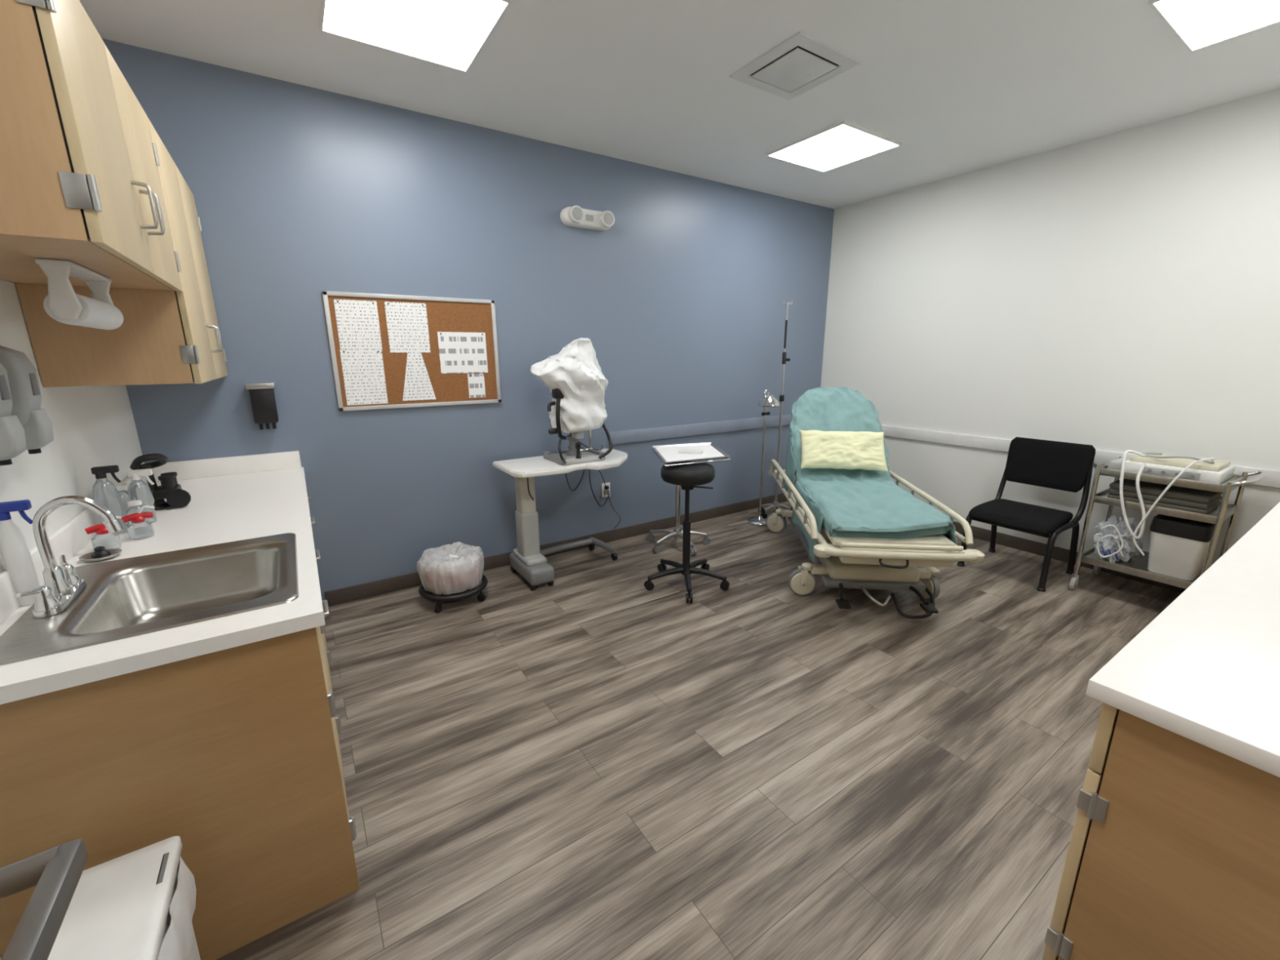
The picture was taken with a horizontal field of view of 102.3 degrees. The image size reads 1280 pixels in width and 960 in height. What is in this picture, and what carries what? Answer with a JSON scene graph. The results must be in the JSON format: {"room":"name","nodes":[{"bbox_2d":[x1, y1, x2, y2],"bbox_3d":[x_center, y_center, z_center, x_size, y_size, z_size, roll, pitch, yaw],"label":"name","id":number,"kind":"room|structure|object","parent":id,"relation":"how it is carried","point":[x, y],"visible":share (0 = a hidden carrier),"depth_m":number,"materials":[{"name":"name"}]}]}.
{"room":"medical exam room","nodes":[
{"label":"medical exam room","id":0,"kind":"room"},
{"bbox_2d":[0,279,144,959],"bbox_3d":[-1.086,0.011,0.292,0.100,2.953,5.570,-9,16,-32],"label":"wall","id":1,"kind":"structure","parent":0,"point":[93,426],"depth_m":1.81,"materials":[{"name":"white paint"}]},
{"bbox_2d":[0,362,26,465],"bbox_3d":[-1.609,-0.180,1.254,0.109,0.295,0.114,-9,16,-32],"label":"soap dispenser","id":2,"kind":"object","parent":1,"relation":"attached to","point":[12,435],"visible":1,"depth_m":1.27,"materials":[{"name":"grey plastic"}]},
{"bbox_2d":[0,345,53,453],"bbox_3d":[-1.714,-0.217,1.408,0.109,0.295,0.114,-9,16,-32],"label":"soap dispenser","id":3,"kind":"object","parent":1,"relation":"attached to","point":[23,378],"visible":0.81,"depth_m":1.40,"materials":[{"name":"grey plastic"}]},
{"bbox_2d":[0,475,148,624],"bbox_3d":[-1.973,0.175,1.823,0.017,0.100,2.136,-9,16,-32],"label":"backsplash","id":4,"kind":"structure","parent":1,"relation":"attached to","point":[68,540],"depth_m":1.64,"materials":[{"name":"white laminate"}]},
{"bbox_2d":[0,0,182,291],"bbox_3d":[-1.537,-0.832,1.299,0.450,0.559,0.992,-9,16,-32],"label":"upper cabinet","id":5,"kind":"object","parent":1,"relation":"attached to","point":[80,183],"visible":1,"depth_m":1.06,"materials":[{"name":"brown wood"}]},
{"bbox_2d":[35,258,123,329],"bbox_3d":[-1.524,-0.497,1.415,0.080,0.150,0.370,-9,16,-32],"label":"paper towel holder","id":6,"kind":"object","parent":5,"relation":"attached to","point":[61,303],"visible":1,"depth_m":1.30,"materials":[{"name":"white plastic"}]},
{"bbox_2d":[15,117,227,386],"bbox_3d":[-2.102,-0.871,2.167,0.450,0.887,1.058,-9,16,-32],"label":"upper cabinet","id":7,"kind":"object","parent":1,"relation":"attached to","point":[163,337],"visible":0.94,"depth_m":1.85,"materials":[{"name":"brown wood"}]},
{"bbox_2d":[102,38,834,606],"bbox_3d":[-0.347,-0.911,4.073,5.632,2.953,0.100,-9,16,-32],"label":"wall","id":8,"kind":"structure","parent":0,"point":[300,192],"depth_m":3.44,"materials":[{"name":"blue paint"}]},
{"bbox_2d":[151,450,301,482],"bbox_3d":[-2.293,-0.077,2.872,0.675,0.100,0.017,-9,16,-32],"label":"backsplash","id":9,"kind":"structure","parent":8,"relation":"attached to","point":[214,467],"depth_m":2.87,"materials":[{"name":"white laminate"}]},
{"bbox_2d":[244,382,278,429],"bbox_3d":[-2.096,-0.411,2.876,0.130,0.255,0.099,-9,16,-32],"label":"holder","id":10,"kind":"object","parent":8,"relation":"attached to","point":[262,397],"visible":1,"depth_m":2.84,"materials":[{"name":"black plastic"}]},
{"bbox_2d":[321,290,501,411],"bbox_3d":[-1.402,-0.816,3.301,1.000,0.687,0.022,-9,16,-32],"label":"cork bulletin board","id":11,"kind":"object","parent":8,"relation":"attached to","point":[388,351],"visible":1,"depth_m":3.27,"materials":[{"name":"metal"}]},
{"bbox_2d":[324,493,787,606],"bbox_3d":[-0.021,0.440,4.549,4.742,0.100,0.012,-9,16,-32],"label":"baseboard","id":12,"kind":"structure","parent":8,"relation":"attached to","point":[335,597],"depth_m":4.18,"materials":[{"name":"plastic"}]},
{"bbox_2d":[560,205,614,231],"bbox_3d":[-0.361,-1.876,3.691,0.400,0.120,0.128,-9,16,-32],"label":"emergency light","id":13,"kind":"object","parent":8,"relation":"attached to","point":[576,216],"visible":1,"depth_m":3.69,"materials":[{"name":"white plastic"}]},
{"bbox_2d":[601,482,610,497],"bbox_3d":[-0.276,0.086,4.276,0.080,0.120,0.034,-9,16,-32],"label":"wall outlet","id":14,"kind":"object","parent":8,"relation":"attached to","point":[604,493],"visible":0.94,"depth_m":4.28,"materials":[{"name":"white plastic"}]},
{"bbox_2d":[608,414,791,444],"bbox_3d":[0.843,-0.512,4.904,2.620,0.105,0.022,-9,16,-32],"label":"trim","id":15,"kind":"structure","parent":8,"relation":"attached to","point":[686,430],"depth_m":4.66,"materials":[{"name":"blue paint"}]},
{"bbox_2d":[79,0,1279,208],"bbox_3d":[1.211,-1.835,1.417,5.632,0.080,5.770,-9,16,-32],"label":"ceiling","id":16,"kind":"structure","parent":0,"point":[964,86],"depth_m":2.64,"materials":[{"name":"paint"}]},
{"bbox_2d":[319,0,325,30],"bbox_3d":[-1.223,-1.914,2.002,0.012,0.015,0.616,-9,16,-32],"label":"frame","id":17,"kind":"object","parent":16,"relation":"attached to","point":[323,2],"visible":1,"depth_m":2.15,"materials":[{"name":"white metal"}]},
{"bbox_2d":[319,29,467,73],"bbox_3d":[-1.135,-2.017,2.425,0.640,0.015,0.012,-9,16,-32],"label":"frame","id":18,"kind":"object","parent":16,"relation":"attached to","point":[323,30],"visible":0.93,"depth_m":2.41,"materials":[{"name":"white metal"}]},
{"bbox_2d":[323,0,506,70],"bbox_3d":[-0.962,-1.956,2.171,0.616,0.006,0.616,-9,16,-32],"label":"ceiling light","id":19,"kind":"object","parent":16,"relation":"in","point":[451,33],"visible":1,"depth_m":2.23,"materials":[{"name":"white plastic"}]},
{"bbox_2d":[465,3,511,71],"bbox_3d":[-0.700,-1.999,2.339,0.012,0.015,0.616,-9,16,-32],"label":"frame","id":20,"kind":"object","parent":16,"relation":"attached to","point":[508,5],"visible":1,"depth_m":2.30,"materials":[{"name":"white metal"}]},
{"bbox_2d":[500,0,511,4],"bbox_3d":[-0.788,-1.896,1.916,0.640,0.015,0.012,-9,16,-32],"label":"frame","id":21,"kind":"object","parent":16,"relation":"attached to","point":[509,2],"visible":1,"depth_m":2.08,"materials":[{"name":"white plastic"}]},
{"bbox_2d":[765,153,823,172],"bbox_3d":[1.178,-2.382,3.877,0.640,0.015,0.012,-9,16,-32],"label":"frame","id":22,"kind":"object","parent":16,"relation":"attached to","point":[766,153],"visible":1,"depth_m":3.87,"materials":[{"name":"white plastic"}]},
{"bbox_2d":[728,31,862,100],"bbox_3d":[0.780,-2.074,2.614,0.460,0.013,0.460,-9,16,-32],"label":"ceiling air vent","id":23,"kind":"object","parent":16,"relation":"attached to","point":[801,63],"depth_m":2.57,"materials":[{"name":"white metal"}]},
{"bbox_2d":[767,121,843,155],"bbox_3d":[1.089,-2.279,3.455,0.012,0.015,0.616,-9,16,-32],"label":"frame","id":24,"kind":"object","parent":16,"relation":"attached to","point":[838,124],"visible":1,"depth_m":3.42,"materials":[{"name":"white metal"}]},
{"bbox_2d":[769,124,897,171],"bbox_3d":[1.351,-2.321,3.623,0.616,0.006,0.616,-9,16,-32],"label":"ceiling light","id":25,"kind":"object","parent":16,"relation":"in","point":[842,144],"visible":1,"depth_m":3.59,"materials":[{"name":"white plastic"}]},
{"bbox_2d":[823,145,898,172],"bbox_3d":[1.613,-2.363,3.791,0.012,0.015,0.616,-9,16,-32],"label":"frame","id":26,"kind":"object","parent":16,"relation":"attached to","point":[897,145],"visible":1,"depth_m":3.77,"materials":[{"name":"white metal"}]},
{"bbox_2d":[841,120,902,146],"bbox_3d":[1.525,-2.260,3.368,0.640,0.015,0.012,-9,16,-32],"label":"frame","id":27,"kind":"object","parent":16,"relation":"attached to","point":[844,122],"visible":1,"depth_m":3.35,"materials":[{"name":"white plastic"}]},
{"bbox_2d":[1148,0,1192,52],"bbox_3d":[2.356,-2.001,2.280,0.640,0.015,0.012,-9,16,-32],"label":"frame","id":28,"kind":"object","parent":16,"relation":"attached to","point":[1154,7],"visible":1,"depth_m":2.25,"materials":[{"name":"white plastic"}]},
{"bbox_2d":[1154,0,1279,49],"bbox_3d":[2.530,-1.939,2.026,0.616,0.006,0.616,-9,16,-32],"label":"ceiling light","id":29,"kind":"object","parent":16,"relation":"in","point":[1200,23],"visible":1,"depth_m":2.20,"materials":[{"name":"white plastic"}]},
{"bbox_2d":[1192,20,1279,51],"bbox_3d":[2.792,-1.982,2.194,0.012,0.015,0.616,-9,16,-32],"label":"frame","id":30,"kind":"object","parent":16,"relation":"attached to","point":[1277,21],"visible":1,"depth_m":2.33,"materials":[{"name":"white plastic"}]},
{"bbox_2d":[216,500,1182,959],"bbox_3d":[1.227,1.098,2.129,5.632,0.050,5.770,-9,16,-32],"label":"floor","id":31,"kind":"structure","parent":0,"point":[594,763],"depth_m":2.02,"materials":[{"name":"plastic"}]},
{"bbox_2d":[47,835,200,959],"bbox_3d":[-1.048,1.093,1.042,0.239,0.495,0.335,-9,16,-32],"label":"pedal bin","id":32,"kind":"object","parent":31,"relation":"on","point":[140,904],"visible":0.77,"depth_m":1.03,"materials":[{"name":"plastic"}]},
{"bbox_2d":[0,493,359,959],"bbox_3d":[-1.694,0.636,2.142,0.697,0.872,2.138,-9,16,-32],"label":"base cabinet","id":33,"kind":"object","parent":31,"relation":"on","point":[234,753],"visible":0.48,"depth_m":1.27,"materials":[{"name":"brown wood"}]},
{"bbox_2d":[0,450,324,704],"bbox_3d":[-1.699,0.147,2.014,0.685,0.138,2.152,-9,16,-32],"label":"countertop","id":34,"kind":"structure","parent":33,"relation":"on","point":[242,497],"depth_m":1.70,"materials":[{"name":"white laminate"}]},
{"bbox_2d":[0,499,39,606],"bbox_3d":[-1.632,0.192,1.364,0.074,0.278,0.048,-9,16,-32],"label":"bottle","id":35,"kind":"object","parent":34,"relation":"on","point":[15,552],"visible":0.96,"depth_m":1.34,"materials":[{"name":"white plastic"}]},
{"bbox_2d":[15,495,124,617],"bbox_3d":[-1.512,0.178,1.393,0.182,0.281,0.303,-9,16,-32],"label":"gooseneck faucet","id":36,"kind":"object","parent":34,"relation":"on","point":[62,584],"visible":1,"depth_m":1.36,"materials":[{"name":"silver metal"}]},
{"bbox_2d":[78,546,121,562],"bbox_3d":[-1.768,0.237,1.689,0.100,0.039,0.100,-9,16,-32],"label":"strainer","id":37,"kind":"object","parent":34,"relation":"on","point":[100,553],"visible":1,"depth_m":1.68,"materials":[{"name":"metal"}]},
{"bbox_2d":[84,515,121,549],"bbox_3d":[-1.827,0.182,1.759,0.068,0.114,0.083,4,14,18],"label":"bottle","id":38,"kind":"object","parent":34,"relation":"on","point":[104,538],"visible":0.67,"depth_m":1.74,"materials":[{"name":"clear plastic"}]},
{"bbox_2d":[90,465,126,533],"bbox_3d":[-1.963,0.074,1.912,0.082,0.253,0.064,-9,16,-32],"label":"spray bottle","id":39,"kind":"object","parent":34,"relation":"on","point":[104,491],"visible":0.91,"depth_m":1.89,"materials":[{"name":"clear plastic"}]},
{"bbox_2d":[114,483,130,523],"bbox_3d":[-2.058,0.093,2.049,0.072,0.153,0.072,-9,16,-32],"label":"spray bottle","id":40,"kind":"object","parent":34,"relation":"on","point":[123,495],"visible":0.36,"depth_m":2.03,"materials":[{"name":"plastic"}]},
{"bbox_2d":[120,505,154,539],"bbox_3d":[-1.824,0.153,1.877,0.068,0.114,0.083,4,14,18],"label":"bottle","id":41,"kind":"object","parent":34,"relation":"on","point":[140,529],"visible":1,"depth_m":1.86,"materials":[{"name":"clear plastic"}]},
{"bbox_2d":[125,499,149,524],"bbox_3d":[-1.911,0.134,1.961,0.056,0.112,0.056,-9,16,-32],"label":"clear jar","id":42,"kind":"object","parent":34,"relation":"on","point":[135,505],"visible":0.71,"depth_m":1.94,"materials":[{"name":"plastic"}]},
{"bbox_2d":[126,468,156,523],"bbox_3d":[-1.960,0.065,2.035,0.082,0.213,0.064,-9,16,-32],"label":"spray bottle","id":43,"kind":"object","parent":34,"relation":"on","point":[138,489],"visible":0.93,"depth_m":2.01,"materials":[{"name":"clear plastic"}]},
{"bbox_2d":[0,533,298,665],"bbox_3d":[-1.349,0.382,1.522,0.590,0.178,0.660,-9,16,-32],"label":"stainless steel sink","id":44,"kind":"object","parent":34,"relation":"in","point":[135,596],"visible":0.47,"depth_m":1.62,"materials":[{"name":"silver metal"}]},
{"bbox_2d":[129,453,191,510],"bbox_3d":[-2.074,0.000,2.239,0.177,0.244,0.132,-9,16,-32],"label":"headset","id":45,"kind":"object","parent":34,"relation":"on","point":[169,489],"visible":0.89,"depth_m":2.22,"materials":[{"name":"black plastic"}]},
{"bbox_2d":[416,542,487,613],"bbox_3d":[-1.217,0.615,3.351,0.424,0.338,0.426,-13,18,-41],"label":"bin","id":46,"kind":"object","parent":31,"relation":"on","point":[450,572],"visible":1,"depth_m":3.21,"materials":[{"name":"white plastic"}]},
{"bbox_2d":[492,448,627,591],"bbox_3d":[-0.452,0.248,3.791,1.082,0.835,0.628,-9,16,-32],"label":"table","id":47,"kind":"object","parent":31,"relation":"on","point":[531,562],"visible":0.94,"depth_m":3.55,"materials":[{"name":"grey plastic"}]},
{"bbox_2d":[530,337,613,465],"bbox_3d":[-0.406,-0.558,3.579,0.705,0.828,0.412,-13,19,-43],"label":"instrument","id":48,"kind":"object","parent":47,"relation":"on","point":[575,380],"visible":1,"depth_m":3.42,"materials":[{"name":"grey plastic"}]},
{"bbox_2d":[644,461,729,602],"bbox_3d":[0.303,0.308,3.500,0.583,0.847,0.561,-9,16,-32],"label":"stool","id":49,"kind":"object","parent":31,"relation":"on","point":[689,477],"visible":0.97,"depth_m":3.45,"materials":[{"name":"black plastic"}]},
{"bbox_2d":[660,461,715,485],"bbox_3d":[0.315,-0.050,3.397,0.356,0.102,0.356,-9,16,-32],"label":"seat cushion","id":50,"kind":"object","parent":49,"relation":"on","point":[696,474],"depth_m":3.27,"materials":[{"name":"black leather"}]},
{"bbox_2d":[647,442,729,555],"bbox_3d":[0.350,0.180,3.933,0.522,0.892,1.122,-1,14,-4],"label":"tray stand","id":51,"kind":"object","parent":31,"relation":"on","point":[675,453],"visible":0.91,"depth_m":3.80,"materials":[{"name":"metal"}]},
{"bbox_2d":[651,442,729,463],"bbox_3d":[0.358,-0.195,3.639,0.488,0.016,0.705,-2,14,-7],"label":"tray","id":52,"kind":"object","parent":51,"relation":"on","point":[675,453],"depth_m":3.60,"materials":[{"name":"metal"}]},
{"bbox_2d":[747,389,780,526],"bbox_3d":[1.132,-0.201,4.728,0.228,1.249,0.228,-9,16,-32],"label":"lamp","id":53,"kind":"object","parent":31,"relation":"on","point":[769,400],"visible":0.97,"depth_m":4.68,"materials":[{"name":"silver metal"}]},
{"bbox_2d":[758,300,792,519],"bbox_3d":[1.321,-0.630,4.859,0.329,2.020,0.343,-9,16,-32],"label":"pole","id":54,"kind":"object","parent":31,"relation":"on","point":[775,505],"visible":0.85,"depth_m":4.88,"materials":[{"name":"metal"}]},
{"bbox_2d":[765,386,984,618],"bbox_3d":[1.514,0.011,3.784,0.956,1.280,2.143,1,14,6],"label":"stretcher","id":55,"kind":"object","parent":31,"relation":"on","point":[857,528],"visible":0.95,"depth_m":3.23,"materials":[{"name":"teal fabric"}]},
{"bbox_2d":[784,431,796,509],"bbox_3d":[1.211,-0.089,4.179,0.058,0.610,0.303,1,14,6],"label":"drape","id":56,"kind":"object","parent":55,"relation":"hanging from","point":[791,462],"depth_m":4.15,"materials":[{"name":"teal fabric"}]},
{"bbox_2d":[791,480,823,561],"bbox_3d":[1.145,0.268,3.599,0.053,0.350,0.900,1,14,6],"label":"drape","id":57,"kind":"object","parent":55,"relation":"hanging from","point":[813,503],"depth_m":3.50,"materials":[{"name":"teal fabric"}]},
{"bbox_2d":[799,429,888,471],"bbox_3d":[1.543,-0.227,3.929,0.636,0.282,0.225,1,14,6],"label":"bed pillow","id":58,"kind":"object","parent":55,"relation":"on","point":[837,450],"visible":1,"depth_m":3.89,"materials":[{"name":"yellow fabric"}]},
{"bbox_2d":[791,509,919,582],"bbox_3d":[1.546,0.424,3.901,0.540,0.100,1.440,1,14,6],"label":"hood","id":59,"kind":"object","parent":55,"relation":"attached to","point":[835,571],"depth_m":3.22,"materials":[{"name":"beige plastic"}]},
{"bbox_2d":[956,436,1095,591],"bbox_3d":[2.763,0.205,3.696,0.612,0.930,0.558,-9,16,-32],"label":"chair","id":60,"kind":"object","parent":31,"relation":"on","point":[1054,464],"visible":0.95,"depth_m":3.66,"materials":[{"name":"black fabric"}]},
{"bbox_2d":[968,498,1073,535],"bbox_3d":[2.716,0.249,3.675,0.500,0.087,0.510,-9,16,-32],"label":"seat cushion","id":61,"kind":"object","parent":60,"relation":"on","point":[1029,518],"depth_m":3.57,"materials":[{"name":"black fabric"}]},
{"bbox_2d":[1004,436,1095,492],"bbox_3d":[2.959,-0.118,3.753,0.094,0.330,0.511,-9,16,-32],"label":"cushion","id":62,"kind":"object","parent":60,"relation":"on","point":[1054,464],"depth_m":3.72,"materials":[{"name":"black fabric"}]},
{"bbox_2d":[1041,702,1279,959],"bbox_3d":[2.552,0.696,1.801,3.459,0.872,0.722,-9,16,-32],"label":"base cabinet","id":63,"kind":"object","parent":31,"relation":"on","point":[1173,853],"visible":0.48,"depth_m":0.99,"materials":[{"name":"brown wood"}]},
{"bbox_2d":[1085,502,1279,777],"bbox_3d":[2.547,0.207,1.674,3.470,0.138,0.711,-9,16,-32],"label":"countertop","id":64,"kind":"structure","parent":63,"relation":"on","point":[1205,671],"depth_m":1.09,"materials":[{"name":"white laminate"}]},
{"bbox_2d":[1069,456,1266,590],"bbox_3d":[3.265,0.340,3.227,0.520,0.883,0.668,-9,16,-32],"label":"utility cart","id":65,"kind":"object","parent":31,"relation":"on","point":[1196,500],"visible":0.71,"depth_m":3.09,"materials":[{"name":"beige metal"}]},
{"bbox_2d":[1093,515,1143,563],"bbox_3d":[3.126,0.382,3.365,0.334,0.334,0.222,-9,16,-32],"label":"bag","id":66,"kind":"object","parent":65,"relation":"on","point":[1113,541],"visible":0.87,"depth_m":3.30,"materials":[{"name":"clear plastic"}]},
{"bbox_2d":[1084,550,1203,582],"bbox_3d":[3.247,0.543,3.305,0.430,0.012,0.560,-9,16,-32],"label":"shelf","id":67,"kind":"object","parent":65,"relation":"attached to","point":[1137,566],"depth_m":3.27,"materials":[{"name":"metal"}]},
{"bbox_2d":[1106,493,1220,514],"bbox_3d":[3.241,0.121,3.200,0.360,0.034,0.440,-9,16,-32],"label":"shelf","id":68,"kind":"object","parent":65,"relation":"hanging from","point":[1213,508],"depth_m":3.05,"materials":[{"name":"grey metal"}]},
{"bbox_2d":[1098,491,1231,515],"bbox_3d":[3.245,0.145,3.209,0.430,0.012,0.560,-9,16,-32],"label":"shelf","id":69,"kind":"object","parent":65,"relation":"attached to","point":[1104,499],"depth_m":3.08,"materials":[{"name":"metal"}]},
{"bbox_2d":[1108,488,1222,509],"bbox_3d":[3.241,0.087,3.192,0.360,0.034,0.440,-9,16,-32],"label":"shelf","id":70,"kind":"object","parent":65,"relation":"hanging from","point":[1129,494],"depth_m":3.06,"materials":[{"name":"grey metal"}]},
{"bbox_2d":[1109,478,1222,503],"bbox_3d":[3.240,0.053,3.184,0.360,0.034,0.440,-9,16,-32],"label":"shelf","id":71,"kind":"object","parent":65,"relation":"hanging from","point":[1175,494],"depth_m":3.08,"materials":[{"name":"beige metal"}]},
{"bbox_2d":[1107,449,1235,555],"bbox_3d":[3.209,0.130,3.187,0.429,0.619,0.490,-9,16,-32],"label":"medical device","id":72,"kind":"object","parent":65,"relation":"attached to","point":[1211,470],"visible":0.99,"depth_m":3.07,"materials":[{"name":"white plastic"}]},
{"bbox_2d":[1106,467,1239,484],"bbox_3d":[3.244,-0.030,3.166,0.430,0.012,0.560,-9,16,-32],"label":"shelf","id":73,"kind":"object","parent":65,"relation":"attached to","point":[1111,473],"depth_m":3.05,"materials":[{"name":"metal"}]},
{"bbox_2d":[1147,514,1214,580],"bbox_3d":[3.281,0.399,3.133,0.270,0.347,0.256,-9,16,-32],"label":"storage bin","id":74,"kind":"object","parent":65,"relation":"on","point":[1179,547],"visible":0.8,"depth_m":3.06,"materials":[{"name":"plastic"}]},
{"bbox_3d":[-0.445,0.493,0.036,0.045,2.110,1.240,-9,16,-32],"label":"leaf","id":75,"kind":"object","parent":31,"relation":"on","visible":0},
{"bbox_3d":[-0.708,0.417,0.481,0.012,0.072,0.072,-9,16,-32],"label":"rose","id":76,"kind":"object","parent":75,"relation":"attached to","visible":0},
{"bbox_2d":[0,863,15,888],"bbox_3d":[-0.674,0.412,0.503,0.095,0.027,0.027,-9,16,-32],"label":"neck","id":77,"kind":"object","parent":76,"relation":"attached to","point":[15,864],"visible":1,"depth_m":0.52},
{"bbox_2d":[0,844,61,898],"bbox_3d":[-0.634,0.404,0.528,0.061,0.030,0.028,-9,16,-32],"label":"lever neck","id":78,"kind":"object","parent":77,"relation":"attached to","point":[26,873],"visible":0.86,"depth_m":0.52,"materials":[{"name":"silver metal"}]},
{"bbox_2d":[1,839,88,959],"bbox_3d":[-0.572,0.414,0.497,0.024,0.030,0.147,-9,16,-32],"label":"grip","id":79,"kind":"object","parent":78,"relation":"attached to","point":[35,935],"visible":1,"depth_m":0.49,"materials":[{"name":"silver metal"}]},
{"bbox_2d":[4,883,37,897],"bbox_3d":[-0.625,0.404,0.535,0.053,0.024,0.022,-9,16,-32],"label":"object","id":80,"kind":"object","parent":79,"relation":"attached to","point":[37,883],"visible":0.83,"depth_m":0.53,"materials":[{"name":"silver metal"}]},
{"bbox_2d":[820,88,1279,565],"bbox_3d":[3.138,-0.869,3.825,0.100,2.953,4.170,-9,16,-32],"label":"wall","id":81,"kind":"structure","parent":0,"point":[1119,291],"depth_m":3.66,"materials":[{"name":"white paint"}]},
{"bbox_2d":[953,521,1186,592],"bbox_3d":[2.867,0.444,4.471,0.012,0.100,3.308,-9,16,-32],"label":"baseboard","id":82,"kind":"structure","parent":81,"relation":"attached to","point":[1024,544],"depth_m":4.08,"materials":[{"name":"plastic"}]},
{"bbox_2d":[881,425,1279,488],"bbox_3d":[2.861,-0.308,4.282,0.022,0.100,3.340,-9,16,-32],"label":"trim","id":83,"kind":"structure","parent":81,"relation":"attached to","point":[1272,479],"depth_m":4.28,"materials":[{"name":"white paint"}]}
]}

